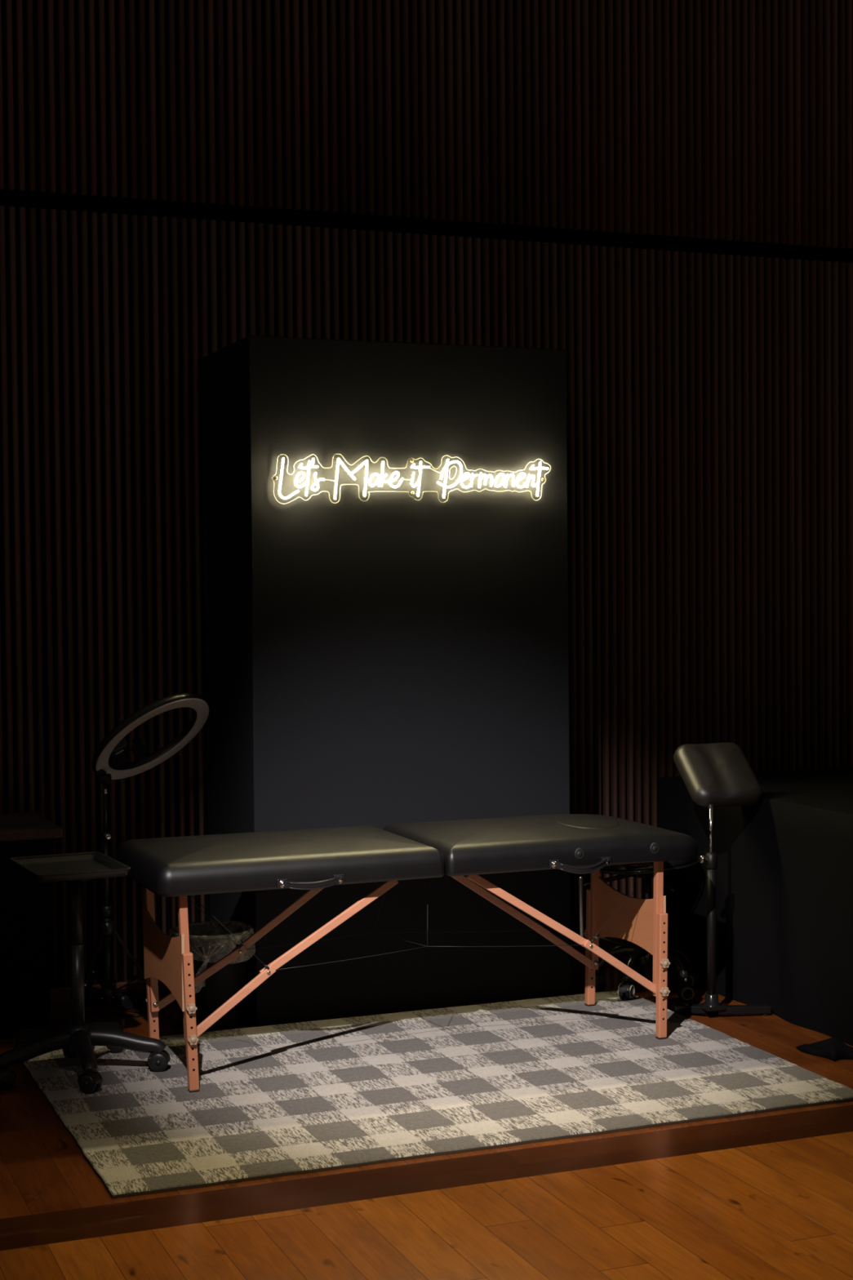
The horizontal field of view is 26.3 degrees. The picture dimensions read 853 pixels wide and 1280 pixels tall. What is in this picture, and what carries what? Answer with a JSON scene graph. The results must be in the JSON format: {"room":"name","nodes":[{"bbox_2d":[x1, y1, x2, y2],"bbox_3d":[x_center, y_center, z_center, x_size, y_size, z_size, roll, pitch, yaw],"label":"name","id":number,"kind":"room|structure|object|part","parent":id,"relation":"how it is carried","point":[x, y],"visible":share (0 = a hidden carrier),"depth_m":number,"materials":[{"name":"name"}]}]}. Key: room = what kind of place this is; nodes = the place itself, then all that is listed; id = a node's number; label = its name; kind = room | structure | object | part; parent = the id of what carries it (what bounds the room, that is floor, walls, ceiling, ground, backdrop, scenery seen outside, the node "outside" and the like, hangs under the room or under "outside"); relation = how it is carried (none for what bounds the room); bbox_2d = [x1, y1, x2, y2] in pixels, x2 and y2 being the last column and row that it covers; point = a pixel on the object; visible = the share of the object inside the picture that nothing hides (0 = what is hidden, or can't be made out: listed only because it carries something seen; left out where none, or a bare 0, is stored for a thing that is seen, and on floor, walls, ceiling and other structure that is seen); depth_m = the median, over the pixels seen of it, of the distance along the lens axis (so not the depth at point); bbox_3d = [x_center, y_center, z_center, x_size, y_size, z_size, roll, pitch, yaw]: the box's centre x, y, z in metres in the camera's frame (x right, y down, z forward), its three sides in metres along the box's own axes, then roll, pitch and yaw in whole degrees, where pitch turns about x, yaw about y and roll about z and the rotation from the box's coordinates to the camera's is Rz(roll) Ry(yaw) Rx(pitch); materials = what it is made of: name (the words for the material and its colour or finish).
{"room":"service shop","nodes":[
{"label":"service shop","id":0,"kind":"room"},
{"bbox_2d":[0,0,852,987],"bbox_3d":[0.244,-0.973,7.424,14.000,4.600,0.030,-1,2,-22],"label":"wall","id":1,"kind":"structure","parent":0,"point":[658,194],"depth_m":7.34,"materials":[{"name":"brown wood"}]},
{"bbox_2d":[49,937,630,1004],"bbox_3d":[0.271,1.297,7.476,14.000,0.058,0.030,-1,2,-22],"label":"baseboard","id":2,"kind":"structure","parent":1,"relation":"attached to","point":[58,995],"depth_m":6.90,"materials":[{"name":"brown wood"}]},
{"bbox_2d":[0,953,852,1279],"bbox_3d":[1.906,1.434,3.335,14.000,0.001,9.300,-1,2,-22],"label":"floor","id":3,"kind":"structure","parent":0,"point":[764,1195],"depth_m":4.54,"materials":[{"name":"brown wood"}]},
{"bbox_2d":[0,812,62,1039],"bbox_3d":[-1.799,1.014,6.357,0.980,0.724,0.500,-1,2,-22],"label":"cabinet","id":4,"kind":"object","parent":3,"relation":"on","point":[25,902],"visible":0.88,"depth_m":6.29,"materials":[{"name":"black fabric"}]},
{"bbox_2d":[85,987,142,1017],"bbox_3d":[-1.155,1.340,6.702,0.240,0.044,0.302,-1,2,-22],"label":"power strip","id":5,"kind":"object","parent":3,"relation":"on","point":[95,997],"visible":0.61,"depth_m":6.77,"materials":[{"name":"black plastic"}]},
{"bbox_3d":[-1.165,1.343,6.669,0.140,0.039,0.293,-2,2,-43],"label":"cord","id":6,"kind":"part","parent":5,"relation":"part of","materials":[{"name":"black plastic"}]},
{"bbox_2d":[68,692,210,1027],"bbox_3d":[-1.028,0.775,6.438,0.552,1.184,0.414,-1,2,-14],"label":"ring light","id":7,"kind":"object","parent":3,"relation":"on","point":[109,757],"visible":0.93,"depth_m":6.39,"materials":[{"name":"black plastic"}]},
{"bbox_3d":[-1.180,1.192,6.290,0.174,0.344,0.153,-1,2,-22],"label":"tripod leg","id":8,"kind":"part","parent":7,"relation":"part of","materials":[{"name":"black metal"}]},
{"bbox_3d":[-1.191,1.186,6.507,0.018,0.344,0.212,-2,2,-34],"label":"tripod leg","id":9,"kind":"part","parent":7,"relation":"part of","materials":[{"name":"black metal"}]},
{"bbox_3d":[-1.114,0.686,6.365,0.022,0.022,0.018,-2,2,-33],"label":"clamp knob","id":10,"kind":"part","parent":7,"relation":"part of","materials":[{"name":"silver metal"}]},
{"bbox_3d":[-0.991,1.187,6.413,0.220,0.344,0.018,-1,2,-4],"label":"tripod leg","id":11,"kind":"part","parent":7,"relation":"part of","materials":[{"name":"black metal"}]},
{"bbox_2d":[95,697,208,779],"bbox_3d":[-0.966,0.350,6.437,0.423,0.302,0.383,-1,2,-22],"label":"diffuser","id":12,"kind":"object","parent":7,"relation":"attached to","point":[112,753],"depth_m":6.39,"materials":[{"name":"beige plastic"}]},
{"bbox_2d":[170,923,252,1031],"bbox_3d":[-0.756,1.196,6.425,0.286,0.342,0.286,-1,2,-22],"label":"trash bin","id":13,"kind":"object","parent":3,"relation":"on","point":[216,989],"visible":0.68,"depth_m":6.33,"materials":[{"name":"black plastic"}]},
{"bbox_2d":[174,920,255,958],"bbox_3d":[-0.760,1.118,6.411,0.304,0.209,0.319,-1,2,-22],"label":"liner","id":14,"kind":"object","parent":13,"relation":"in","point":[215,921],"visible":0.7,"depth_m":6.46,"materials":[{"name":"plastic"}]},
{"bbox_2d":[202,335,571,1026],"bbox_3d":[-0.154,0.131,6.923,1.234,2.430,0.637,-1,2,-22],"label":"partition panel","id":15,"kind":"object","parent":3,"relation":"on","point":[382,660],"visible":0.89,"depth_m":6.62,"materials":[{"name":"black paint"}]},
{"bbox_2d":[271,453,551,504],"bbox_3d":[-0.039,-0.579,6.589,1.085,0.186,0.021,-1,2,-22],"label":"sign","id":16,"kind":"object","parent":15,"relation":"attached to","point":[339,460],"visible":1,"depth_m":6.58,"materials":[{"name":"beige plastic"}]},
{"bbox_2d":[22,990,852,1198],"bbox_3d":[-0.024,1.373,5.774,2.284,0.011,1.565,-1,2,-22],"label":"area rug","id":17,"kind":"object","parent":3,"relation":"on","point":[316,1095],"visible":0.91,"depth_m":5.57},
{"bbox_2d":[0,851,170,1093],"bbox_3d":[-1.106,1.048,5.776,0.563,0.683,0.534,-1,2,-22],"label":"tray stand","id":18,"kind":"object","parent":17,"relation":"on","point":[78,1039],"visible":1,"depth_m":5.78,"materials":[{"name":"black metal"}]},
{"bbox_3d":[-1.232,1.285,5.714,0.252,0.095,0.060,-2,2,-38],"label":"leg","id":19,"kind":"part","parent":18,"relation":"part of","materials":[{"name":"black plastic"}]},
{"bbox_3d":[-1.233,1.279,5.899,0.252,0.095,0.060,1,2,37],"label":"leg","id":20,"kind":"part","parent":18,"relation":"part of","materials":[{"name":"black plastic"}]},
{"bbox_2d":[8,851,130,882],"bbox_3d":[-1.133,0.728,5.773,0.320,0.044,0.430,-1,2,-22],"label":"tray","id":21,"kind":"object","parent":18,"relation":"on","point":[79,867],"depth_m":5.82,"materials":[{"name":"black metal"}]},
{"bbox_3d":[-1.057,1.285,5.664,0.065,0.095,0.253,-1,2,-22],"label":"leg","id":22,"kind":"part","parent":18,"relation":"part of","materials":[{"name":"black plastic"}]},
{"bbox_3d":[-1.061,1.276,5.954,0.060,0.095,0.252,0,2,19],"label":"leg","id":23,"kind":"part","parent":18,"relation":"part of","materials":[{"name":"black plastic"}]},
{"bbox_3d":[-0.956,1.280,5.807,0.252,0.095,0.060,-1,2,1],"label":"leg","id":24,"kind":"part","parent":18,"relation":"part of","materials":[{"name":"black plastic"}]},
{"bbox_2d":[116,813,697,1092],"bbox_3d":[-0.037,0.995,6.123,1.896,0.723,0.688,-1,2,-22],"label":"massage table","id":25,"kind":"object","parent":17,"relation":"on","point":[313,860],"visible":0.98,"depth_m":5.94,"materials":[{"name":"black leather"}]},
{"bbox_3d":[-0.910,0.999,6.026,0.041,0.463,0.026,-1,2,-22],"label":"leg","id":26,"kind":"part","parent":25,"relation":"part of","materials":[{"name":"brown wood"}]},
{"bbox_3d":[-0.838,1.009,5.802,0.009,0.244,0.522,-1,2,-22],"label":"panel","id":27,"kind":"part","parent":25,"relation":"part of","materials":[{"name":"brown wood"}]},
{"bbox_3d":[-0.738,1.010,5.584,0.042,0.463,0.026,-1,2,-22],"label":"leg","id":28,"kind":"part","parent":25,"relation":"part of","materials":[{"name":"brown wood"}]},
{"bbox_3d":[-0.714,1.121,5.539,0.033,0.029,0.014,-1,2,-22],"label":"star knob","id":29,"kind":"part","parent":25,"relation":"part of","materials":[{"name":"beige plastic"}]},
{"bbox_3d":[-0.710,1.216,5.543,0.033,0.029,0.014,-1,2,-22],"label":"star knob","id":30,"kind":"part","parent":25,"relation":"part of","materials":[{"name":"beige plastic"}]},
{"bbox_2d":[116,825,444,897],"bbox_3d":[-0.492,0.702,5.953,0.936,0.116,0.655,-1,2,-22],"label":"cushion","id":31,"kind":"object","parent":25,"relation":"on","point":[184,866],"depth_m":5.73,"materials":[{"name":"black leather"}]},
{"bbox_3d":[-0.354,0.752,5.638,0.218,0.037,0.031,-1,2,-22],"label":"carry handle","id":32,"kind":"part","parent":25,"relation":"part of","materials":[{"name":"black leather"}]},
{"bbox_2d":[382,813,697,876],"bbox_3d":[0.393,0.684,6.302,0.953,0.116,0.655,-1,2,-22],"label":"cushion","id":33,"kind":"object","parent":25,"relation":"on","point":[471,847],"depth_m":6.05,"materials":[{"name":"black leather"}]},
{"bbox_3d":[0.510,0.741,5.979,0.224,0.050,0.031,-1,2,-22],"label":"carry handle","id":34,"kind":"part","parent":25,"relation":"part of","materials":[{"name":"black leather"}]},
{"bbox_3d":[0.612,0.967,6.626,0.036,0.462,0.026,-1,2,-22],"label":"leg","id":35,"kind":"part","parent":25,"relation":"part of","materials":[{"name":"brown wood"}]},
{"bbox_3d":[0.711,0.977,6.412,0.009,0.244,0.522,-1,2,-22],"label":"panel","id":36,"kind":"part","parent":25,"relation":"part of","materials":[{"name":"brown wood"}]},
{"bbox_3d":[0.786,0.979,6.185,0.033,0.462,0.026,-1,2,-22],"label":"leg","id":37,"kind":"part","parent":25,"relation":"part of","materials":[{"name":"brown wood"}]},
{"bbox_3d":[0.804,1.185,6.140,0.033,0.029,0.014,-1,2,-22],"label":"star knob","id":38,"kind":"part","parent":25,"relation":"part of","materials":[{"name":"beige plastic"}]},
{"bbox_3d":[0.805,1.089,6.138,0.033,0.029,0.014,-1,2,-22],"label":"star knob","id":39,"kind":"part","parent":25,"relation":"part of","materials":[{"name":"beige plastic"}]},
{"bbox_2d":[577,857,701,1001],"bbox_3d":[0.833,1.057,6.895,0.432,0.562,0.423,1,2,39],"label":"stool","id":40,"kind":"object","parent":3,"relation":"on","point":[638,957],"visible":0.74,"depth_m":6.83,"materials":[{"name":"black plastic"}]},
{"bbox_3d":[0.686,0.912,6.879,0.237,0.071,0.025,-1,2,-13],"label":"footrest arm","id":41,"kind":"part","parent":40,"relation":"part of","materials":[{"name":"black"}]},
{"bbox_3d":[0.688,1.120,6.885,0.237,0.097,0.025,-1,2,-13],"label":"footrest arm","id":42,"kind":"part","parent":40,"relation":"part of","materials":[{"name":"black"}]},
{"bbox_3d":[0.727,1.206,6.942,0.174,0.112,0.044,0,2,14],"label":"leg","id":43,"kind":"part","parent":40,"relation":"part of","materials":[{"name":"black metal"}]},
{"bbox_3d":[0.779,1.209,6.815,0.044,0.112,0.174,1,2,31],"label":"leg","id":44,"kind":"part","parent":40,"relation":"part of","materials":[{"name":"black metal"}]},
{"bbox_3d":[0.833,0.827,6.904,0.379,0.101,0.380,-1,2,-22],"label":"seat","id":45,"kind":"part","parent":40,"relation":"part of","materials":[{"name":"black leather"}]},
{"bbox_3d":[0.836,0.851,6.904,0.394,0.045,0.394,-1,2,-22],"label":"seat trim","id":46,"kind":"part","parent":40,"relation":"part of","materials":[{"name":"black"}]},
{"bbox_3d":[0.862,0.896,6.841,0.150,0.066,0.248,-1,2,-22],"label":"lift lever","id":47,"kind":"part","parent":40,"relation":"part of","materials":[{"name":"black metal"}]},
{"bbox_3d":[0.916,1.208,6.826,0.044,0.112,0.174,-2,2,-41],"label":"leg","id":48,"kind":"part","parent":40,"relation":"part of","materials":[{"name":"black metal"}]},
{"bbox_3d":[0.948,1.204,6.957,0.174,0.112,0.044,-1,2,-22],"label":"leg","id":49,"kind":"part","parent":40,"relation":"part of","materials":[{"name":"black"}]},
{"bbox_2d":[673,742,771,1015],"bbox_3d":[1.048,0.864,6.596,0.335,0.963,0.298,-1,2,-22],"label":"stand","id":50,"kind":"object","parent":3,"relation":"on","point":[714,775],"visible":1,"depth_m":6.53,"materials":[{"name":"black leather"}]},
{"bbox_3d":[0.951,1.324,6.546,0.116,0.031,0.036,0,2,27],"label":"leg","id":51,"kind":"part","parent":50,"relation":"part of","materials":[{"name":"black metal"}]},
{"bbox_3d":[0.987,0.778,6.473,0.043,0.029,0.028,-2,2,-38],"label":"clamp knob","id":52,"kind":"part","parent":50,"relation":"part of","materials":[{"name":"silver metal"}]},
{"bbox_3d":[1.014,0.685,6.491,0.015,0.177,0.015,-1,2,-22],"label":"post","id":53,"kind":"part","parent":50,"relation":"part of","materials":[{"name":"silver metal"}]},
{"bbox_3d":[1.017,1.028,6.501,0.044,0.541,0.044,-1,2,-22],"label":"post","id":54,"kind":"part","parent":50,"relation":"part of","materials":[{"name":"black metal"}]},
{"bbox_2d":[702,993,721,1007],"bbox_3d":[1.019,1.284,6.509,0.068,0.044,0.068,-1,2,-22],"label":"socket","id":55,"kind":"object","parent":50,"relation":"attached to","point":[711,999],"depth_m":6.49,"materials":[{"name":"black metal"}]},
{"bbox_3d":[1.020,1.310,6.509,0.075,0.014,0.075,-1,2,-22],"label":"plate","id":56,"kind":"part","parent":50,"relation":"part of","materials":[{"name":"black metal"}]},
{"bbox_3d":[1.136,1.323,6.525,0.196,0.031,0.036,-1,2,-8],"label":"leg","id":57,"kind":"part","parent":50,"relation":"part of","materials":[{"name":"black metal"}]},
{"bbox_2d":[657,767,852,1045],"bbox_3d":[2.302,0.962,6.085,1.674,0.770,3.391,-1,2,-22],"label":"tablecloth","id":58,"kind":"object","parent":3,"relation":"on","point":[784,869],"visible":0.81,"depth_m":6.57,"materials":[{"name":"black fabric"}]},
{"bbox_2d":[795,1036,852,1061],"bbox_3d":[1.339,1.340,6.002,0.180,0.039,0.230,-1,2,-22],"label":"folded cloth","id":59,"kind":"object","parent":3,"relation":"on","point":[833,1048],"visible":1,"depth_m":5.97,"materials":[{"name":"black fabric"}]}
]}

